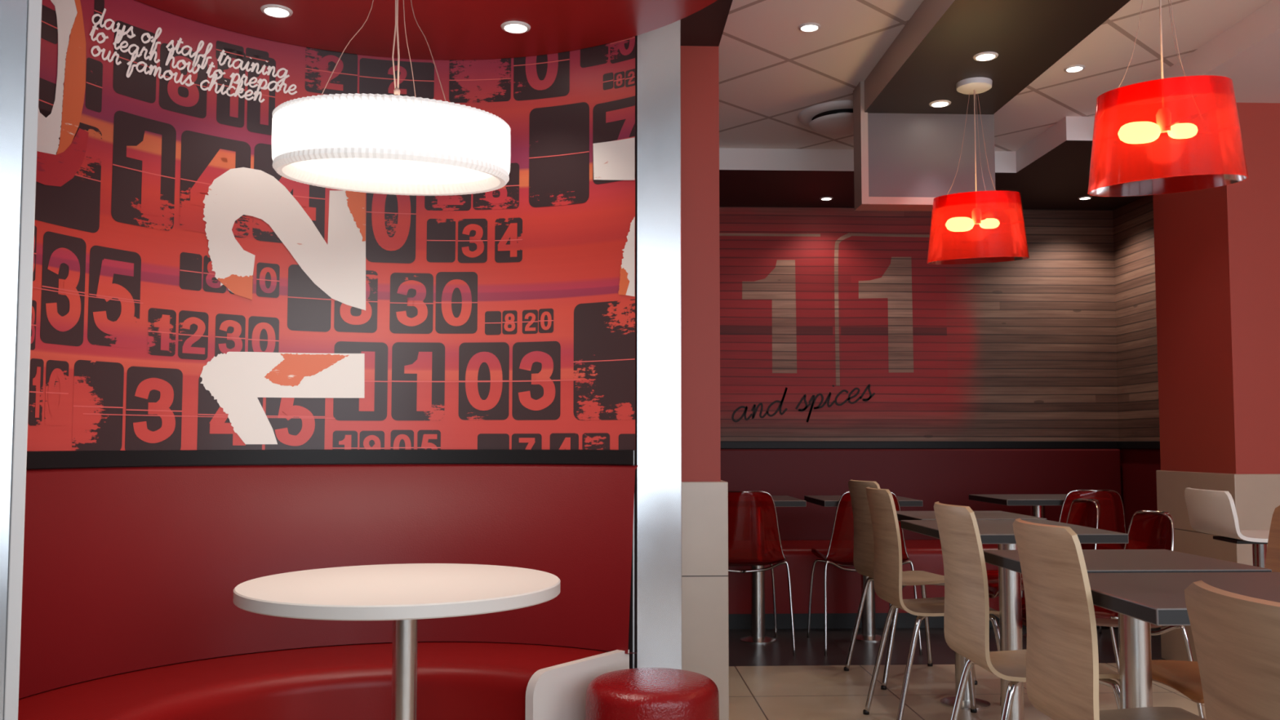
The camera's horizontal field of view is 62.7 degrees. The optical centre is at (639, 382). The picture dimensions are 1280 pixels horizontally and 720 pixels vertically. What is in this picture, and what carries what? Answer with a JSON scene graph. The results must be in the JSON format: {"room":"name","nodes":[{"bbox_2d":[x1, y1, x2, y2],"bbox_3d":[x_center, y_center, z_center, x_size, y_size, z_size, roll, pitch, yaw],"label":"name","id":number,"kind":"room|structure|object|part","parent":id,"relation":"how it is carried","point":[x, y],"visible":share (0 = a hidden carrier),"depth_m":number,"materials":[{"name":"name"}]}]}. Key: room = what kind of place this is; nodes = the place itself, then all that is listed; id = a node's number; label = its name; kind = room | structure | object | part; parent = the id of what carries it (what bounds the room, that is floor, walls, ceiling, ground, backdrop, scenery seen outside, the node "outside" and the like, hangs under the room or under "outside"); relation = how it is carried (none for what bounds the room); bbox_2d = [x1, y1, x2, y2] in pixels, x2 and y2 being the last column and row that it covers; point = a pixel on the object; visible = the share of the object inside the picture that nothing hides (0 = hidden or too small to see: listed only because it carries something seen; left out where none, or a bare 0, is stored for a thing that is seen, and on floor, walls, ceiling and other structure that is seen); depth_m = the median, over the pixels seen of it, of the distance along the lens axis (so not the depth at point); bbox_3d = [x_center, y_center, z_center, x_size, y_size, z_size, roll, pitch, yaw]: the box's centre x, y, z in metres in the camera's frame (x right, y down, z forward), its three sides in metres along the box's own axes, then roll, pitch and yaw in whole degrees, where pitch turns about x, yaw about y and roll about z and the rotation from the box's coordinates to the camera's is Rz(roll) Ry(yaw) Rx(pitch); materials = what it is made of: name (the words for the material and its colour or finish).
{"room":"eatery","nodes":[
{"label":"eatery","id":0,"kind":"room"},
{"bbox_2d":[35,0,637,668],"bbox_3d":[-0.967,0.060,2.981,1.869,2.383,0.652,2,-4,-32],"label":"wall","id":1,"kind":"structure","parent":0,"point":[630,629],"depth_m":3.21,"materials":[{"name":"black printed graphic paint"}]},
{"bbox_2d":[26,0,635,451],"bbox_3d":[-0.951,-0.445,2.998,1.816,1.277,0.628,2,-4,-32],"label":"wall mural","id":2,"kind":"object","parent":1,"relation":"attached to","point":[189,293],"visible":0.93,"depth_m":3.25,"materials":[{"name":"red paper"}]},
{"bbox_2d":[26,448,636,469],"bbox_3d":[-0.950,0.214,2.957,1.822,0.046,0.637,2,-4,-32],"label":"ledge","id":3,"kind":"object","parent":1,"relation":"attached to","point":[35,459],"visible":0.97,"depth_m":3.22,"materials":[{"name":"black wood"}]},
{"bbox_2d":[135,0,717,59],"bbox_3d":[-0.605,-1.260,2.486,1.936,0.297,1.936,0,-3,-2],"label":"ceiling","id":4,"kind":"structure","parent":0,"point":[452,29],"depth_m":3.13,"materials":[{"name":"red paint"}]},
{"bbox_2d":[260,4,293,17],"bbox_3d":[-1.054,-1.076,3.047,0.090,0.006,0.090,0,-3,-2],"label":"recessed light","id":5,"kind":"object","parent":4,"relation":"in","point":[271,10],"visible":1,"depth_m":3.04,"materials":[{"name":"white"}]},
{"bbox_2d":[271,0,511,195],"bbox_3d":[-0.581,-0.785,2.492,0.546,0.653,0.552,0,-3,-2],"label":"drum pendant","id":6,"kind":"object","parent":4,"relation":"hanging from","point":[397,144],"visible":1,"depth_m":2.28,"materials":[{"name":"white fabric"}]},
{"bbox_3d":[-0.581,-0.553,2.479,0.546,0.104,0.546,1,2,-2],"label":"lamp shade","id":7,"kind":"part","parent":6,"relation":"part of","materials":[{"name":"white fabric"}]},
{"bbox_2d":[291,158,492,184],"bbox_3d":[-0.582,-0.507,2.481,0.476,0.001,0.476,1,2,-2],"label":"diffuser","id":8,"kind":"object","parent":6,"relation":"attached to","point":[374,170],"depth_m":2.53,"materials":[{"name":"white plastic"}]},
{"bbox_3d":[-0.577,-0.852,2.498,0.019,0.518,0.016,-2,-4,31],"label":"cord","id":9,"kind":"part","parent":6,"relation":"part of","materials":[{"name":"beige plastic"}]},
{"bbox_2d":[500,21,530,33],"bbox_3d":[-0.375,-1.069,3.166,0.090,0.006,0.090,0,-3,-2],"label":"recessed light","id":10,"kind":"object","parent":4,"relation":"in","point":[513,27],"visible":1,"depth_m":3.16,"materials":[{"name":"white"}]},
{"bbox_2d":[680,45,720,481],"bbox_3d":[0.115,-0.499,4.204,0.362,1.780,0.400,0,-3,-2],"label":"wall pillar","id":11,"kind":"structure","parent":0,"point":[700,64],"depth_m":4.00,"materials":[{"name":"red paint"}]},
{"bbox_2d":[681,480,728,719],"bbox_3d":[0.113,0.851,4.126,0.417,0.935,0.450,0,-3,-2],"label":"tiles","id":12,"kind":"structure","parent":11,"relation":"attached to","point":[704,504],"depth_m":3.91,"materials":[{"name":"beige tile"}]},
{"bbox_2d":[680,0,733,46],"bbox_3d":[-1.425,-1.521,1.469,3.662,0.147,5.070,0,-3,-2],"label":"ceiling","id":13,"kind":"structure","parent":0,"point":[705,27],"depth_m":3.86,"materials":[{"name":"black paint"}]},
{"bbox_2d":[719,206,1119,440],"bbox_3d":[1.518,-0.434,6.902,3.280,1.642,0.001,0,-3,-2],"label":"wall","id":14,"kind":"structure","parent":0,"point":[1032,342],"depth_m":6.92,"materials":[{"name":"brown wood"}]},
{"bbox_2d":[719,232,947,422],"bbox_3d":[1.025,-0.364,6.876,1.993,1.250,0.003,0,-3,-2],"label":"painted sign","id":15,"kind":"object","parent":14,"relation":"attached to","point":[776,292],"visible":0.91,"depth_m":6.89,"materials":[{"name":"red paint"}]},
{"bbox_2d":[720,440,1117,448],"bbox_3d":[1.518,0.407,6.849,3.280,0.049,0.050,0,-3,-2],"label":"trim","id":16,"kind":"structure","parent":14,"relation":"attached to","point":[724,444],"depth_m":6.84,"materials":[{"name":"black"}]},
{"bbox_2d":[728,626,1206,719],"bbox_3d":[1.068,1.321,3.275,8.800,0.100,8.800,0,-3,-2],"label":"floor","id":17,"kind":"structure","parent":0,"point":[766,682],"depth_m":4.79,"materials":[{"name":"tile"}]},
{"bbox_2d":[0,0,42,719],"bbox_3d":[-1.522,0.034,2.067,0.548,2.331,0.054,2,-4,-34],"label":"metal post","id":18,"kind":"object","parent":17,"relation":"on","point":[20,20],"visible":1,"depth_m":2.19,"materials":[{"name":"white metal"}]},
{"bbox_3d":[-1.533,0.033,2.062,0.523,2.331,0.050,2,-4,-34],"label":"panel","id":19,"kind":"part","parent":18,"relation":"part of","materials":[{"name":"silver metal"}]},
{"bbox_2d":[17,463,638,719],"bbox_3d":[-0.910,0.739,2.846,1.817,1.013,0.812,2,-4,-34],"label":"bench","id":20,"kind":"object","parent":17,"relation":"on","point":[131,575],"visible":0.94,"depth_m":3.03,"materials":[{"name":"red leather"}]},
{"bbox_3d":[-0.917,0.971,2.824,1.765,0.377,0.781,2,-4,-36],"label":"seat","id":21,"kind":"part","parent":20,"relation":"part of","materials":[{"name":"red leather"}]},
{"bbox_3d":[-0.168,1.017,2.944,0.028,0.468,0.417,-2,-4,37],"label":"panel","id":22,"kind":"part","parent":20,"relation":"part of","materials":[{"name":"white plastic"}]},
{"bbox_2d":[232,563,560,719],"bbox_3d":[-0.556,0.843,2.435,0.738,0.757,0.738,0,-3,-2],"label":"round table","id":23,"kind":"object","parent":17,"relation":"on","point":[403,594],"visible":1,"depth_m":2.34,"materials":[{"name":"white laminate"}]},
{"bbox_3d":[-0.548,0.848,2.435,0.058,0.707,0.058,0,-3,-2],"label":"post","id":24,"kind":"part","parent":23,"relation":"part of","materials":[{"name":"silver metal"}]},
{"bbox_2d":[585,667,719,719],"bbox_3d":[0.033,1.017,2.810,0.360,0.452,0.360,0,-3,-2],"label":"round stool","id":25,"kind":"object","parent":17,"relation":"on","point":[639,693],"visible":1,"depth_m":2.71,"materials":[{"name":"red leather"}]},
{"bbox_2d":[632,19,681,669],"bbox_3d":[0.046,-0.031,3.277,0.161,2.600,0.054,1,-3,-19],"label":"metal post","id":26,"kind":"object","parent":17,"relation":"on","point":[659,50],"visible":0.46,"depth_m":3.26,"materials":[{"name":"white metal"}]},
{"bbox_2d":[728,490,795,656],"bbox_3d":[0.531,0.987,5.598,0.505,0.836,0.515,0,-3,-2],"label":"chair","id":27,"kind":"object","parent":17,"relation":"on","point":[753,531],"visible":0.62,"depth_m":5.40,"materials":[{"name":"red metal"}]},
{"bbox_3d":[0.401,1.158,5.419,0.287,0.474,0.064,2,-4,-30],"label":"leg","id":28,"kind":"part","parent":27,"relation":"part of","materials":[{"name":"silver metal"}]},
{"bbox_3d":[0.648,1.196,5.784,0.261,0.439,0.043,1,-4,-23],"label":"leg","id":29,"kind":"part","parent":27,"relation":"part of","materials":[{"name":"silver metal"}]},
{"bbox_3d":[0.673,1.159,5.429,0.287,0.474,0.064,-2,-4,26],"label":"leg","id":30,"kind":"part","parent":27,"relation":"part of","materials":[{"name":"silver metal"}]},
{"bbox_2d":[739,495,806,644],"bbox_3d":[0.574,1.020,5.708,0.565,0.780,0.540,0,-3,-2],"label":"table","id":31,"kind":"object","parent":17,"relation":"on","point":[757,636],"visible":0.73,"depth_m":5.74,"materials":[{"name":"silver metal"}]},
{"bbox_3d":[0.649,1.030,5.781,0.077,0.728,0.077,0,-3,-2],"label":"post","id":32,"kind":"part","parent":31,"relation":"part of","materials":[{"name":"silver metal"}]},
{"bbox_2d":[804,495,923,641],"bbox_3d":[1.211,1.022,5.733,0.520,0.780,0.540,0,-3,-2],"label":"table","id":33,"kind":"object","parent":17,"relation":"on","point":[868,613],"visible":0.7,"depth_m":5.78,"materials":[{"name":"silver metal"}]},
{"bbox_3d":[1.267,1.034,5.835,0.077,0.728,0.077,0,-3,-2],"label":"post","id":34,"kind":"part","parent":33,"relation":"part of","materials":[{"name":"silver metal"}]},
{"bbox_2d":[806,491,922,655],"bbox_3d":[1.180,0.989,5.624,0.505,0.836,0.515,0,-3,-2],"label":"chair","id":35,"kind":"object","parent":17,"relation":"on","point":[840,553],"visible":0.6,"depth_m":5.45,"materials":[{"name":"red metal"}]},
{"bbox_3d":[1.048,1.197,5.800,0.261,0.439,0.043,-1,-3,19],"label":"leg","id":36,"kind":"part","parent":35,"relation":"part of","materials":[{"name":"silver metal"}]},
{"bbox_3d":[1.051,1.159,5.444,0.287,0.474,0.064,2,-4,-30],"label":"leg","id":37,"kind":"part","parent":35,"relation":"part of","materials":[{"name":"silver metal"}]},
{"bbox_3d":[1.298,1.198,5.809,0.261,0.439,0.043,1,-4,-23],"label":"leg","id":38,"kind":"part","parent":35,"relation":"part of","materials":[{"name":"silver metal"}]},
{"bbox_3d":[1.323,1.160,5.455,0.287,0.474,0.064,-2,-4,26],"label":"leg","id":39,"kind":"part","parent":35,"relation":"part of","materials":[{"name":"silver metal"}]},
{"bbox_2d":[844,479,977,689],"bbox_3d":[1.231,0.910,4.876,0.484,0.910,0.425,1,-3,-13],"label":"oak chair","id":40,"kind":"object","parent":17,"relation":"on","point":[864,545],"visible":0.61,"depth_m":4.86,"materials":[{"name":"brown wood"}]},
{"bbox_3d":[1.107,1.144,4.973,0.278,0.454,0.046,-1,-4,20],"label":"leg","id":41,"kind":"part","parent":40,"relation":"part of","materials":[{"name":"silver metal"}]},
{"bbox_3d":[1.169,1.128,4.709,0.047,0.454,0.278,-3,-5,44],"label":"leg","id":42,"kind":"part","parent":40,"relation":"part of","materials":[{"name":"silver metal"}]},
{"bbox_3d":[1.328,1.145,5.012,0.035,0.453,0.274,-3,-4,41],"label":"leg","id":43,"kind":"part","parent":40,"relation":"part of","materials":[{"name":"silver metal"}]},
{"bbox_3d":[1.384,1.132,4.773,0.274,0.453,0.035,-1,-4,22],"label":"leg","id":44,"kind":"part","parent":40,"relation":"part of","materials":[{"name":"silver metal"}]},
{"bbox_2d":[720,448,1121,629],"bbox_3d":[1.532,0.934,6.479,3.220,1.040,0.663,0,-3,-2],"label":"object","id":45,"kind":"object","parent":17,"relation":"on","point":[930,476],"visible":0.2,"depth_m":6.75,"materials":[{"name":"red leather"}]},
{"bbox_3d":[1.532,1.177,6.462,3.220,0.374,0.655,0,-3,-2],"label":"seat","id":46,"kind":"part","parent":45,"relation":"part of","materials":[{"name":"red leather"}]},
{"bbox_2d":[862,486,999,719],"bbox_3d":[1.124,0.861,4.035,0.484,0.910,0.425,0,-3,-3],"label":"oak chair","id":47,"kind":"object","parent":17,"relation":"on","point":[887,571],"visible":0.77,"depth_m":3.96,"materials":[{"name":"brown wood"}]},
{"bbox_3d":[1.021,1.096,4.152,0.278,0.454,0.046,-2,-4,30],"label":"leg","id":48,"kind":"part","parent":47,"relation":"part of","materials":[{"name":"silver metal"}]},
{"bbox_3d":[1.037,1.081,3.881,0.278,0.454,0.047,2,-4,-36],"label":"leg","id":49,"kind":"part","parent":47,"relation":"part of","materials":[{"name":"silver metal"}]},
{"bbox_3d":[1.246,1.096,4.152,0.274,0.453,0.035,3,-4,-39],"label":"leg","id":50,"kind":"part","parent":47,"relation":"part of","materials":[{"name":"silver metal"}]},
{"bbox_3d":[1.260,1.082,3.906,0.274,0.453,0.035,-2,-4,32],"label":"leg","id":51,"kind":"part","parent":47,"relation":"part of","materials":[{"name":"silver metal"}]},
{"bbox_2d":[896,511,1047,709],"bbox_3d":[1.357,0.944,4.385,0.505,0.780,0.490,0,-3,-2],"label":"table","id":52,"kind":"object","parent":17,"relation":"on","point":[960,660],"visible":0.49,"depth_m":4.34,"materials":[{"name":"grey laminate"}]},
{"bbox_3d":[1.350,0.950,4.380,0.077,0.728,0.077,0,-3,-2],"label":"post","id":53,"kind":"part","parent":52,"relation":"part of","materials":[{"name":"silver metal"}]},
{"bbox_2d":[900,520,1128,719],"bbox_3d":[1.317,0.908,3.764,0.575,0.780,0.650,0,-3,-2],"label":"table","id":54,"kind":"object","parent":17,"relation":"on","point":[1001,532],"visible":0.7,"depth_m":3.72,"materials":[{"name":"grey laminate"}]},
{"bbox_3d":[1.325,0.913,3.749,0.077,0.728,0.077,0,-3,-2],"label":"post","id":55,"kind":"part","parent":54,"relation":"part of","materials":[{"name":"silver metal"}]},
{"bbox_2d":[968,493,1066,637],"bbox_3d":[2.237,1.029,5.854,0.600,0.780,0.580,0,-3,-2],"label":"table","id":56,"kind":"object","parent":17,"relation":"on","point":[1037,502],"visible":0.25,"depth_m":5.81,"materials":[{"name":"grey laminate"}]},
{"bbox_3d":[2.240,1.037,5.894,0.077,0.728,0.077,0,-3,-2],"label":"post","id":57,"kind":"part","parent":56,"relation":"part of","materials":[{"name":"silver metal"}]},
{"bbox_2d":[933,501,1119,719],"bbox_3d":[1.096,0.800,2.975,0.484,0.910,0.425,0,-3,-2],"label":"oak chair","id":58,"kind":"object","parent":17,"relation":"on","point":[966,605],"visible":0.67,"depth_m":2.90,"materials":[{"name":"brown wood"}]},
{"bbox_3d":[0.996,1.035,3.093,0.278,0.454,0.046,-2,-4,31],"label":"leg","id":59,"kind":"part","parent":58,"relation":"part of","materials":[{"name":"silver metal"}]},
{"bbox_3d":[1.007,1.019,2.822,0.278,0.454,0.047,2,-4,-35],"label":"leg","id":60,"kind":"part","parent":58,"relation":"part of","materials":[{"name":"silver metal"}]},
{"bbox_3d":[1.230,1.020,2.844,0.274,0.453,0.035,-2,-4,33],"label":"leg","id":61,"kind":"part","parent":58,"relation":"part of","materials":[{"name":"silver metal"}]},
{"bbox_2d":[986,498,1119,705],"bbox_3d":[1.747,0.928,4.576,0.515,0.836,0.505,0,-3,2],"label":"chair","id":62,"kind":"object","parent":17,"relation":"on","point":[1082,512],"visible":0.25,"depth_m":4.63,"materials":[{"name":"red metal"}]},
{"bbox_3d":[1.907,1.101,4.425,0.064,0.474,0.287,2,-4,-26],"label":"leg","id":63,"kind":"part","parent":62,"relation":"part of","materials":[{"name":"silver metal"}]},
{"bbox_2d":[1021,489,1126,633],"bbox_3d":[2.392,0.995,5.732,0.505,0.836,0.515,0,-3,-2],"label":"chair","id":64,"kind":"object","parent":17,"relation":"on","point":[1112,517],"visible":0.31,"depth_m":5.54,"materials":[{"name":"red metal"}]},
{"bbox_3d":[2.509,1.204,5.918,0.261,0.439,0.043,1,-4,-23],"label":"leg","id":65,"kind":"part","parent":64,"relation":"part of","materials":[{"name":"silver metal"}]},
{"bbox_2d":[1012,518,1206,719],"bbox_3d":[1.084,0.760,2.275,0.484,0.910,0.425,0,-3,-2],"label":"oak chair","id":66,"kind":"object","parent":17,"relation":"on","point":[1062,657],"visible":1,"depth_m":2.22,"materials":[{"name":"brown wood"}]},
{"bbox_2d":[1022,510,1204,718],"bbox_3d":[1.641,0.880,3.743,0.515,0.836,0.505,0,-3,0],"label":"chair","id":67,"kind":"object","parent":17,"relation":"on","point":[1148,529],"visible":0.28,"depth_m":3.81,"materials":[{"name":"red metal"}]},
{"bbox_3d":[1.805,1.053,3.598,0.064,0.474,0.287,2,-4,-28],"label":"leg","id":68,"kind":"part","parent":67,"relation":"part of","materials":[{"name":"silver metal"}]},
{"bbox_2d":[982,549,1271,709],"bbox_3d":[1.232,0.847,2.704,0.530,0.780,0.475,0,-3,-2],"label":"table","id":69,"kind":"object","parent":17,"relation":"on","point":[1134,634],"visible":0.52,"depth_m":2.70,"materials":[{"name":"grey laminate"}]},
{"bbox_3d":[1.291,0.855,2.729,0.077,0.728,0.077,0,-3,-2],"label":"post","id":70,"kind":"part","parent":69,"relation":"part of","materials":[{"name":"silver metal"}]},
{"bbox_2d":[1087,572,1279,626],"bbox_3d":[1.243,0.816,2.158,0.630,0.780,0.520,0,-3,-2],"label":"table","id":71,"kind":"object","parent":17,"relation":"on","point":[1157,598],"visible":0.45,"depth_m":2.16,"materials":[{"name":"grey laminate"}]},
{"bbox_2d":[1151,505,1279,703],"bbox_3d":[1.622,0.791,2.816,0.484,0.910,0.425,0,-3,-2],"label":"oak chair","id":72,"kind":"object","parent":17,"relation":"on","point":[1184,677],"visible":0.3,"depth_m":2.88,"materials":[{"name":"brown wood"}]},
{"bbox_2d":[1184,487,1269,568],"bbox_3d":[2.377,0.863,4.036,0.433,0.901,0.400,0,-3,5],"label":"chair","id":73,"kind":"object","parent":17,"relation":"on","point":[1211,512],"visible":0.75,"depth_m":4.02,"materials":[{"name":"beige plastic"}]},
{"bbox_3d":[2.390,0.954,4.030,0.050,0.680,0.050,0,-3,5],"label":"stem","id":74,"kind":"part","parent":73,"relation":"part of","materials":[{"name":"silver metal"}]},
{"bbox_2d":[1184,580,1279,719],"bbox_3d":[0.916,0.697,1.179,0.484,0.910,0.425,0,-3,-2],"label":"oak chair","id":75,"kind":"object","parent":17,"relation":"on","point":[1236,637],"visible":1,"depth_m":1.22,"materials":[{"name":"brown wood"}]},
{"bbox_2d":[718,0,1271,151],"bbox_3d":[1.080,-1.549,3.140,8.800,0.100,8.200,0,-3,-2],"label":"ceiling","id":76,"kind":"structure","parent":0,"point":[771,70],"depth_m":4.59,"materials":[{"name":"tile"}]},
{"bbox_2d":[798,22,820,31],"bbox_3d":[0.684,-1.432,4.240,0.090,0.006,0.090,0,-3,-2],"label":"recessed light","id":77,"kind":"object","parent":76,"relation":"in","point":[806,27],"visible":1,"depth_m":4.24,"materials":[{"name":"white"}]},
{"bbox_2d":[798,100,853,134],"bbox_3d":[1.040,-1.339,5.372,0.460,0.062,0.460,0,-3,-2],"label":"ceiling vent","id":78,"kind":"object","parent":76,"relation":"in","point":[833,117],"visible":0.7,"depth_m":5.30,"materials":[{"name":"white paint"}]},
{"bbox_2d":[853,80,995,211],"bbox_3d":[1.334,-1.106,4.939,0.630,0.577,0.140,0,-3,-2],"label":"ceiling bulkhead","id":79,"kind":"object","parent":76,"relation":"attached to","point":[903,162],"visible":0.71,"depth_m":4.88,"materials":[{"name":"grey paint"}]},
{"bbox_2d":[864,0,1130,114],"bbox_3d":[1.460,-1.492,1.974,0.608,0.147,5.850,0,-3,-2],"label":"beam","id":80,"kind":"structure","parent":76,"relation":"attached to","point":[935,49],"depth_m":4.11,"materials":[{"name":"black paint"}]},
{"bbox_2d":[928,99,951,107],"bbox_3d":[1.354,-1.256,4.738,0.096,0.006,0.096,0,-3,-2],"label":"recessed light","id":81,"kind":"object","parent":80,"relation":"attached to","point":[937,104],"visible":1,"depth_m":4.73,"materials":[{"name":"white"}]},
{"bbox_2d":[926,76,1029,264],"bbox_3d":[1.427,-0.884,4.462,0.412,0.782,0.411,0,-3,-2],"label":"pendant","id":82,"kind":"object","parent":80,"relation":"hanging from","point":[977,227],"visible":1,"depth_m":4.28,"materials":[{"name":"red plastic"}]},
{"bbox_3d":[1.423,-1.000,4.455,0.005,0.551,0.005,2,-4,-25],"label":"cord","id":83,"kind":"part","parent":82,"relation":"part of","materials":[{"name":"beige plastic"}]},
{"bbox_3d":[1.423,-0.625,4.436,0.413,0.220,0.413,-2,2,-2],"label":"lamp shade","id":84,"kind":"part","parent":82,"relation":"part of","materials":[{"name":"red plastic"}]},
{"bbox_2d":[973,51,998,61],"bbox_3d":[1.369,-1.290,4.159,0.096,0.006,0.096,0,-3,-2],"label":"recessed light","id":85,"kind":"object","parent":80,"relation":"attached to","point":[988,55],"visible":1,"depth_m":4.15,"materials":[{"name":"white glass"}]},
{"bbox_2d":[1087,0,1248,196],"bbox_3d":[1.508,-0.949,3.034,0.412,0.816,0.411,0,-3,-2],"label":"pendant","id":86,"kind":"object","parent":80,"relation":"hanging from","point":[1178,134],"visible":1,"depth_m":2.86,"materials":[{"name":"red plastic"}]},
{"bbox_3d":[1.501,-1.065,3.028,0.005,0.585,0.005,2,-4,-25],"label":"cord","id":87,"kind":"part","parent":86,"relation":"part of","materials":[{"name":"beige plastic"}]},
{"bbox_3d":[1.502,-0.673,3.008,0.413,0.220,0.413,-3,2,-2],"label":"lamp shade","id":88,"kind":"part","parent":86,"relation":"part of","materials":[{"name":"red plastic"}]},
{"bbox_2d":[719,0,1279,209],"bbox_3d":[2.759,-1.441,3.050,5.450,0.125,7.900,0,-3,-2],"label":"ceiling beam","id":89,"kind":"structure","parent":76,"relation":"attached to","point":[1051,171],"depth_m":5.99,"materials":[{"name":"paint"}]},
{"bbox_2d":[819,196,832,200],"bbox_3d":[1.184,-1.167,6.670,0.084,0.006,0.084,0,-3,-2],"label":"recessed light","id":90,"kind":"object","parent":89,"relation":"attached to","point":[825,198],"visible":1,"depth_m":6.67,"materials":[{"name":"white"}]},
{"bbox_2d":[1078,195,1092,199],"bbox_3d":[2.821,-1.168,6.656,0.084,0.006,0.084,0,-3,-2],"label":"recessed light","id":91,"kind":"object","parent":89,"relation":"attached to","point":[1086,197],"visible":1,"depth_m":6.65,"materials":[{"name":"white"}]},
{"bbox_2d":[1063,64,1084,72],"bbox_3d":[1.948,-1.405,4.707,0.090,0.006,0.090,0,-3,-2],"label":"recessed light","id":92,"kind":"object","parent":76,"relation":"in","point":[1077,68],"visible":1,"depth_m":4.70,"materials":[{"name":"white"}]},
{"bbox_2d":[1112,195,1159,440],"bbox_3d":[3.193,-0.482,6.070,0.001,1.642,1.800,0,-3,-2],"label":"wall","id":93,"kind":"structure","parent":0,"point":[1138,402],"depth_m":6.70,"materials":[{"name":"brown wood"}]},
{"bbox_2d":[1119,448,1160,533],"bbox_3d":[1.587,0.903,5.976,3.350,1.045,1.900,0,-3,-2],"label":"wall","id":94,"kind":"structure","parent":0,"point":[1139,467],"depth_m":6.65,"materials":[{"name":"red paint"}]},
{"bbox_2d":[1116,440,1159,448],"bbox_3d":[3.188,0.359,6.006,0.050,0.049,1.770,0,-3,-2],"label":"trim","id":95,"kind":"structure","parent":94,"relation":"attached to","point":[1120,444],"depth_m":6.61,"materials":[{"name":"black"}]},
{"bbox_2d":[1152,102,1279,474],"bbox_3d":[4.026,-0.437,5.113,2.750,1.742,0.630,0,-3,-2],"label":"wall column","id":96,"kind":"structure","parent":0,"point":[1217,249],"depth_m":4.80,"materials":[{"name":"red paint"}]},
{"bbox_2d":[1155,470,1279,661],"bbox_3d":[4.016,0.900,5.030,2.770,0.942,0.660,0,-3,-2],"label":"tiles","id":97,"kind":"structure","parent":96,"relation":"attached to","point":[1255,497],"depth_m":4.87,"materials":[{"name":"beige tile"}]}
]}

